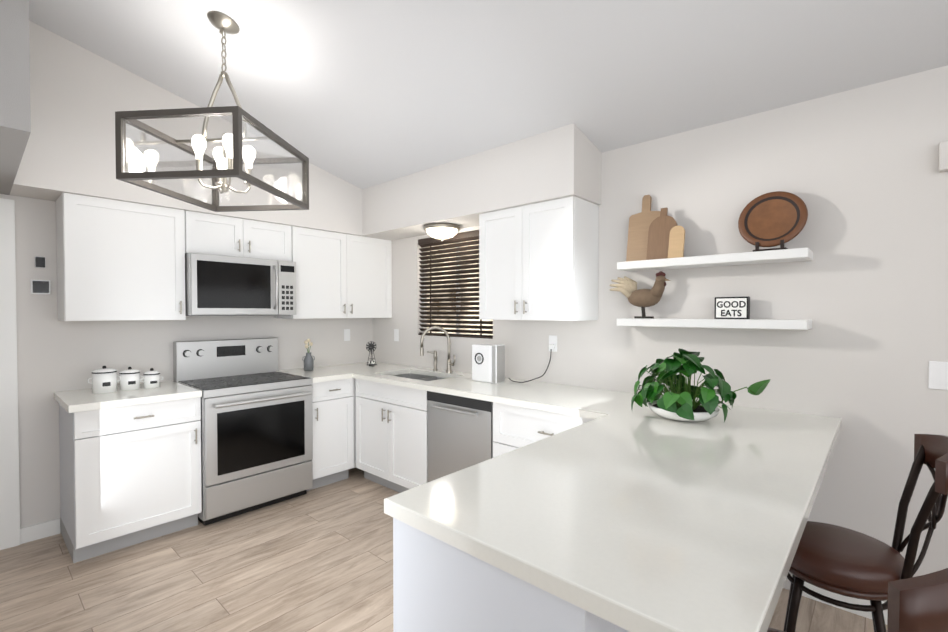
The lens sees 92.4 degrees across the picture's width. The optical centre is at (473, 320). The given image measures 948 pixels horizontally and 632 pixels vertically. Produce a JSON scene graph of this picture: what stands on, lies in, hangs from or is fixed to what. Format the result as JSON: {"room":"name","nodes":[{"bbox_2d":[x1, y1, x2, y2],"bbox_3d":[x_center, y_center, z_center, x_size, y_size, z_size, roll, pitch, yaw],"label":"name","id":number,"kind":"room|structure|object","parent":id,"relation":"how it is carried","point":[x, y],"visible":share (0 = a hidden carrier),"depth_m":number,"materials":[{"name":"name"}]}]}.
{"room":"kitchen","nodes":[
{"label":"kitchen","id":0,"kind":"room"},
{"bbox_2d":[0,0,30,194],"bbox_3d":[-2.345,-1.631,2.173,1.430,1.770,0.210,1,1,42],"label":"wall","id":1,"kind":"structure","parent":0,"point":[15,120],"depth_m":1.76,"materials":[{"name":"grey paint"}]},
{"bbox_2d":[0,194,371,532],"bbox_3d":[-3.432,-1.065,2.118,0.100,4.900,7.000,1,1,42],"label":"wall","id":2,"kind":"structure","parent":0,"point":[54,354],"depth_m":2.92,"materials":[{"name":"white paint"}]},
{"bbox_2d":[0,198,19,549],"bbox_3d":[-2.824,0.325,2.724,0.025,2.100,0.120,1,1,42],"label":"door frame","id":3,"kind":"structure","parent":2,"relation":"attached to","point":[9,498],"depth_m":2.73,"materials":[{"name":"white wood"}]},
{"bbox_2d":[20,518,59,543],"bbox_3d":[-4.198,1.353,1.222,0.014,0.095,4.583,1,1,42],"label":"baseboard","id":4,"kind":"structure","parent":2,"relation":"attached to","point":[39,531],"depth_m":2.85,"materials":[{"name":"white wood"}]},
{"bbox_2d":[30,279,50,294],"bbox_3d":[-2.711,-0.207,2.842,0.020,0.090,0.090,1,1,42],"label":"light switch","id":5,"kind":"object","parent":2,"relation":"attached to","point":[40,286],"depth_m":2.83,"materials":[{"name":"white plastic"}]},
{"bbox_2d":[35,256,45,267],"bbox_3d":[-2.713,-0.362,2.841,0.014,0.070,0.050,1,1,42],"label":"light switch","id":6,"kind":"object","parent":2,"relation":"attached to","point":[40,262],"depth_m":2.84,"materials":[{"name":"white plastic"}]},
{"bbox_2d":[56,193,187,320],"bbox_3d":[-2.334,-0.380,3.026,0.330,0.760,0.629,1,1,42],"label":"upper cabinet","id":7,"kind":"object","parent":2,"relation":"attached to","point":[117,260],"depth_m":2.88,"materials":[{"name":"white wood"}]},
{"bbox_2d":[188,211,295,261],"bbox_3d":[-1.866,-0.621,3.541,0.330,0.295,0.761,1,1,42],"label":"upper cabinet","id":8,"kind":"object","parent":2,"relation":"attached to","point":[212,234],"depth_m":3.41,"materials":[{"name":"white wood"}]},
{"bbox_2d":[185,253,295,315],"bbox_3d":[-1.815,-0.253,3.502,0.464,0.434,0.757,1,1,42],"label":"over-the-range microwave","id":9,"kind":"object","parent":8,"relation":"attached to","point":[219,285],"visible":1,"depth_m":3.33,"materials":[{"name":"silver metal"}]},
{"bbox_2d":[275,227,391,318],"bbox_3d":[-1.271,-0.400,4.207,0.330,0.760,1.014,1,1,42],"label":"upper cabinet","id":10,"kind":"object","parent":2,"relation":"attached to","point":[339,275],"depth_m":4.06,"materials":[{"name":"white wood"}]},
{"bbox_2d":[344,329,349,340],"bbox_3d":[-1.251,0.146,4.481,0.004,0.116,0.070,1,1,42],"label":"electrical outlet","id":11,"kind":"object","parent":2,"relation":"attached to","point":[346,334],"visible":1,"depth_m":4.48,"materials":[{"name":"white plastic"}]},
{"bbox_2d":[10,21,391,240],"bbox_3d":[-1.796,-1.504,3.585,0.360,1.470,2.620,1,1,42],"label":"soffit","id":12,"kind":"structure","parent":0,"point":[80,96],"depth_m":2.81,"materials":[{"name":"white paint"}]},
{"bbox_2d":[0,468,886,631],"bbox_3d":[-1.652,1.460,0.625,8.600,0.100,7.100,1,1,42],"label":"floor","id":13,"kind":"structure","parent":0,"point":[319,559],"depth_m":2.42,"materials":[{"name":"brown wood"}]},
{"bbox_2d":[59,397,201,562],"bbox_3d":[-2.226,0.934,2.951,0.620,0.874,0.629,1,1,42],"label":"base cabinet","id":14,"kind":"object","parent":13,"relation":"on","point":[130,475],"depth_m":2.72,"materials":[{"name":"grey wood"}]},
{"bbox_2d":[54,381,201,412],"bbox_3d":[-2.225,0.478,2.927,0.643,0.040,0.652,1,1,42],"label":"countertop","id":15,"kind":"structure","parent":14,"relation":"on","point":[72,401],"depth_m":2.78,"materials":[{"name":"beige stone"}]},
{"bbox_2d":[87,366,162,393],"bbox_3d":[-2.279,0.372,2.983,0.140,0.169,0.398,1,1,42],"label":"canisters","id":16,"kind":"object","parent":15,"relation":"on","point":[104,379],"visible":1,"depth_m":2.95,"materials":[{"name":"white ceramic"}]},
{"bbox_2d":[173,337,312,525],"bbox_3d":[-1.718,0.761,3.431,0.727,1.205,0.759,1,1,42],"label":"range","id":17,"kind":"object","parent":13,"relation":"on","point":[256,420],"visible":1,"depth_m":3.28,"materials":[{"name":"silver metal"}]},
{"bbox_2d":[306,378,354,490],"bbox_3d":[-1.373,0.919,3.898,0.620,0.874,0.384,1,1,42],"label":"base cabinet","id":18,"kind":"object","parent":13,"relation":"on","point":[333,401],"depth_m":3.70,"materials":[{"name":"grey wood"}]},
{"bbox_2d":[355,379,355,467],"bbox_3d":[-1.054,0.913,4.252,0.620,0.874,0.690,1,1,42],"label":"base cabinet","id":19,"kind":"object","parent":13,"relation":"on","point":[355,379],"depth_m":3.87,"materials":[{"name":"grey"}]},
{"bbox_2d":[278,366,349,382],"bbox_3d":[-1.375,0.462,3.868,0.647,0.040,0.351,1,1,42],"label":"countertop","id":20,"kind":"structure","parent":19,"relation":"on","point":[322,373],"depth_m":3.78,"materials":[{"name":"beige stone"}]},
{"bbox_2d":[302,339,314,370],"bbox_3d":[-1.447,0.300,3.973,0.084,0.279,0.117,1,1,42],"label":"vase","id":21,"kind":"object","parent":20,"relation":"on","point":[308,360],"visible":1,"depth_m":3.95,"materials":[{"name":"ceramic"}]},
{"bbox_2d":[331,362,401,369],"bbox_3d":[-0.994,0.456,4.206,0.763,0.040,0.360,1,1,42],"label":"countertop","id":22,"kind":"structure","parent":19,"relation":"on","point":[357,366],"depth_m":4.27,"materials":[{"name":"beige stone"}]},
{"bbox_2d":[366,341,376,365],"bbox_3d":[-0.992,0.318,4.373,0.101,0.231,0.086,1,1,42],"label":"figurine","id":23,"kind":"object","parent":22,"relation":"on","point":[371,346],"visible":0.96,"depth_m":4.36,"materials":[{"name":"grey metal"}]},
{"bbox_2d":[369,360,375,366],"bbox_3d":[-0.951,0.404,4.255,0.082,0.062,0.025,1,1,42],"label":"cow figurine","id":24,"kind":"object","parent":22,"relation":"on","point":[371,362],"visible":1,"depth_m":4.25,"materials":[{"name":"white ceramic"}]},
{"bbox_2d":[334,364,841,445],"bbox_3d":[0.131,0.473,3.196,3.786,0.040,0.664,1,1,42],"label":"countertop","id":25,"kind":"structure","parent":19,"relation":"on","point":[550,397],"depth_m":2.59,"materials":[{"name":"beige stone"}]},
{"bbox_2d":[392,373,444,380],"bbox_3d":[-0.458,0.582,3.730,0.686,0.193,0.411,1,1,42],"label":"sink","id":26,"kind":"object","parent":25,"relation":"in","point":[419,377],"visible":0.04,"depth_m":4.01,"materials":[{"name":"silver metal"}]},
{"bbox_2d":[420,326,454,372],"bbox_3d":[-0.321,0.246,3.832,0.296,0.392,0.228,1,1,42],"label":"faucet","id":27,"kind":"object","parent":25,"relation":"on","point":[449,364],"visible":1,"depth_m":3.83,"materials":[{"name":"silver metal"}]},
{"bbox_2d":[472,344,504,383],"bbox_3d":[0.105,0.313,3.339,0.235,0.275,0.126,1,1,42],"label":"appliance","id":28,"kind":"object","parent":25,"relation":"on","point":[488,363],"visible":1,"depth_m":3.28,"materials":[{"name":"white plastic"}]},
{"bbox_2d":[509,349,551,382],"bbox_3d":[0.401,0.328,3.274,0.283,0.244,0.139,1,1,42],"label":"cord","id":29,"kind":"object","parent":28,"relation":"attached to","point":[538,377],"visible":0.98,"depth_m":3.24,"materials":[{"name":"black plastic"}]},
{"bbox_2d":[631,348,770,421],"bbox_3d":[1.051,0.304,2.163,0.543,0.332,0.463,1,1,42],"label":"pothos plant","id":30,"kind":"object","parent":25,"relation":"on","point":[674,402],"visible":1,"depth_m":2.12,"materials":[{"name":"green plant"}]},
{"bbox_2d":[427,391,493,481],"bbox_3d":[0.080,0.931,3.245,0.594,0.870,0.670,1,1,42],"label":"dishwasher","id":31,"kind":"object","parent":13,"relation":"on","point":[459,433],"visible":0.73,"depth_m":3.03,"materials":[{"name":"grey metal"}]},
{"bbox_2d":[393,518,628,631],"bbox_3d":[0.173,0.963,1.245,0.573,0.874,0.537,1,1,42],"label":"base cabinet","id":32,"kind":"object","parent":13,"relation":"on","point":[439,585],"visible":0.04,"depth_m":1.03,"materials":[{"name":"grey"}]},
{"bbox_2d":[384,410,833,631],"bbox_3d":[0.533,0.502,1.462,0.868,0.040,1.375,1,1,42],"label":"countertop","id":33,"kind":"structure","parent":32,"relation":"on","point":[619,511],"depth_m":1.13,"materials":[{"name":"beige stone"}]},
{"bbox_2d":[493,402,594,457],"bbox_3d":[0.625,0.937,2.789,0.817,0.874,0.620,1,1,42],"label":"base cabinet","id":34,"kind":"object","parent":13,"relation":"on","point":[514,427],"depth_m":2.68,"materials":[{"name":"white wood"}]},
{"bbox_2d":[767,568,947,631],"bbox_3d":[0.658,0.877,0.881,0.478,1.058,0.433,1,1,42],"label":"stool","id":35,"kind":"object","parent":13,"relation":"on","point":[918,604],"visible":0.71,"depth_m":0.64,"materials":[{"name":"brown leather"}]},
{"bbox_2d":[783,434,947,631],"bbox_3d":[1.193,0.868,1.432,0.470,1.058,0.385,1,1,42],"label":"stool","id":36,"kind":"object","parent":13,"relation":"on","point":[843,561],"visible":0.77,"depth_m":1.36,"materials":[{"name":"brown leather"}]},
{"bbox_2d":[362,123,601,239],"bbox_3d":[-0.094,-1.064,3.580,2.185,0.590,0.360,1,1,42],"label":"soffit","id":37,"kind":"structure","parent":0,"point":[553,164],"depth_m":3.17,"materials":[{"name":"white paint"}]},
{"bbox_2d":[424,223,459,240],"bbox_3d":[-0.263,-0.711,3.732,0.300,0.119,0.300,1,1,42],"label":"flush ceiling light","id":38,"kind":"object","parent":37,"relation":"attached to","point":[441,231],"visible":1,"depth_m":3.63,"materials":[{"name":"white glass"}]},
{"bbox_2d":[29,0,947,188],"bbox_3d":[-1.652,-1.913,0.569,8.600,1.753,7.100,1,1,42],"label":"ceiling","id":39,"kind":"structure","parent":0,"point":[362,94],"depth_m":2.34,"materials":[{"name":"white paint"}]},
{"bbox_2d":[115,11,308,211],"bbox_3d":[-1.284,-1.090,2.337,0.583,0.903,0.672,0,1,5],"label":"pendant chandelier","id":40,"kind":"object","parent":39,"relation":"hanging from","point":[227,162],"visible":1,"depth_m":2.25,"materials":[{"name":"brown metal"}]},
{"bbox_2d":[372,65,947,601],"bbox_3d":[1.395,-0.222,2.563,6.700,3.200,0.100,1,1,42],"label":"wall","id":41,"kind":"structure","parent":0,"point":[864,179],"depth_m":2.24,"materials":[{"name":"white paint"}]},
{"bbox_2d":[394,329,398,340],"bbox_3d":[-0.759,0.147,4.436,0.070,0.116,0.004,1,1,42],"label":"electrical outlet","id":42,"kind":"object","parent":41,"relation":"attached to","point":[396,334],"visible":1,"depth_m":4.43,"materials":[{"name":"white plastic"}]},
{"bbox_2d":[422,241,492,335],"bbox_3d":[-0.137,-0.301,3.975,0.910,0.890,0.040,1,1,42],"label":"window","id":43,"kind":"structure","parent":41,"relation":"in","point":[450,297],"depth_m":4.05,"materials":[{"name":"white"}]},
{"bbox_2d":[418,230,492,338],"bbox_3d":[-0.170,-0.298,3.939,0.898,0.890,0.046,1,1,42],"label":"window blinds","id":44,"kind":"object","parent":43,"relation":"attached to","point":[457,238],"visible":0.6,"depth_m":3.96,"materials":[{"name":"brown wood"}]},
{"bbox_2d":[479,196,598,320],"bbox_3d":[0.418,-0.381,3.126,0.762,0.759,0.364,1,1,42],"label":"upper cabinet","id":45,"kind":"object","parent":41,"relation":"attached to","point":[538,261],"visible":1,"depth_m":2.95,"materials":[{"name":"white wood"}]},
{"bbox_2d":[549,335,556,351],"bbox_3d":[0.556,0.167,3.236,0.070,0.116,0.028,1,1,42],"label":"electrical outlet","id":46,"kind":"object","parent":41,"relation":"attached to","point":[553,342],"visible":1,"depth_m":3.23,"materials":[{"name":"white plastic"}]},
{"bbox_2d":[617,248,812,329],"bbox_3d":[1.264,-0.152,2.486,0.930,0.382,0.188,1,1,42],"label":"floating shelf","id":47,"kind":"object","parent":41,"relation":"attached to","point":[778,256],"visible":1,"depth_m":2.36,"materials":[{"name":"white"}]},
{"bbox_2d":[610,271,670,317],"bbox_3d":[0.992,-0.148,2.725,0.362,0.275,0.106,1,1,42],"label":"rooster","id":48,"kind":"object","parent":47,"relation":"on","point":[641,298],"visible":1,"depth_m":2.68,"materials":[{"name":"brown wood"}]},
{"bbox_2d":[626,195,684,261],"bbox_3d":[1.068,-0.552,2.672,0.350,0.413,0.146,1,1,42],"label":"cutting boards","id":49,"kind":"object","parent":47,"relation":"on","point":[652,235],"visible":0.92,"depth_m":2.66,"materials":[{"name":"brown wood"}]},
{"bbox_2d":[714,296,749,318],"bbox_3d":[1.377,-0.065,2.426,0.160,0.118,0.042,1,1,42],"label":"decorative sign","id":50,"kind":"object","parent":47,"relation":"on","point":[745,311],"visible":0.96,"depth_m":2.40,"materials":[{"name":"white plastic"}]},
{"bbox_2d":[717,301,745,307],"bbox_3d":[1.363,-0.084,2.409,0.137,0.035,0.001,1,1,42],"label":"sign","id":51,"kind":"object","parent":50,"relation":"attached to","point":[731,304],"visible":1,"depth_m":2.40,"materials":[{"name":"black paint"}]},
{"bbox_2d":[721,310,741,315],"bbox_3d":[1.364,-0.038,2.410,0.097,0.035,0.001,1,1,42],"label":"sign","id":52,"kind":"object","parent":50,"relation":"attached to","point":[728,313],"visible":1,"depth_m":2.42,"materials":[{"name":"black paint"}]},
{"bbox_2d":[738,191,807,251],"bbox_3d":[1.484,-0.495,2.268,0.296,0.309,0.097,1,1,42],"label":"decorative tray","id":53,"kind":"object","parent":47,"relation":"on","point":[773,219],"visible":1,"depth_m":2.26,"materials":[{"name":"brown wood"}]},
{"bbox_2d":[802,582,887,624],"bbox_3d":[2.732,1.351,1.309,3.000,0.095,0.014,1,1,42],"label":"baseboard","id":54,"kind":"structure","parent":41,"relation":"attached to","point":[839,597],"depth_m":2.17,"materials":[{"name":"white"}]},
{"bbox_2d":[928,361,947,389],"bbox_3d":[2.046,0.239,1.910,0.190,0.120,0.008,1,1,42],"label":"switch plate","id":55,"kind":"object","parent":41,"relation":"attached to","point":[938,376],"visible":1,"depth_m":1.95,"materials":[{"name":"white plastic"}]},
{"bbox_2d":[939,140,947,171],"bbox_3d":[2.058,-0.691,1.856,0.220,0.120,0.048,1,1,42],"label":"door chime","id":56,"kind":"object","parent":41,"relation":"attached to","point":[943,156],"visible":0.91,"depth_m":1.91,"materials":[{"name":"white paint"}]},
{"label":"outside","id":57,"kind":"structure","parent":0,"visible":0},
{"bbox_2d":[427,240,492,334],"bbox_3d":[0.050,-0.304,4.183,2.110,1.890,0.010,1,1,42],"label":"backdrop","id":58,"kind":"structure","parent":57,"point":[455,297],"depth_m":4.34,"materials":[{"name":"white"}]}
]}

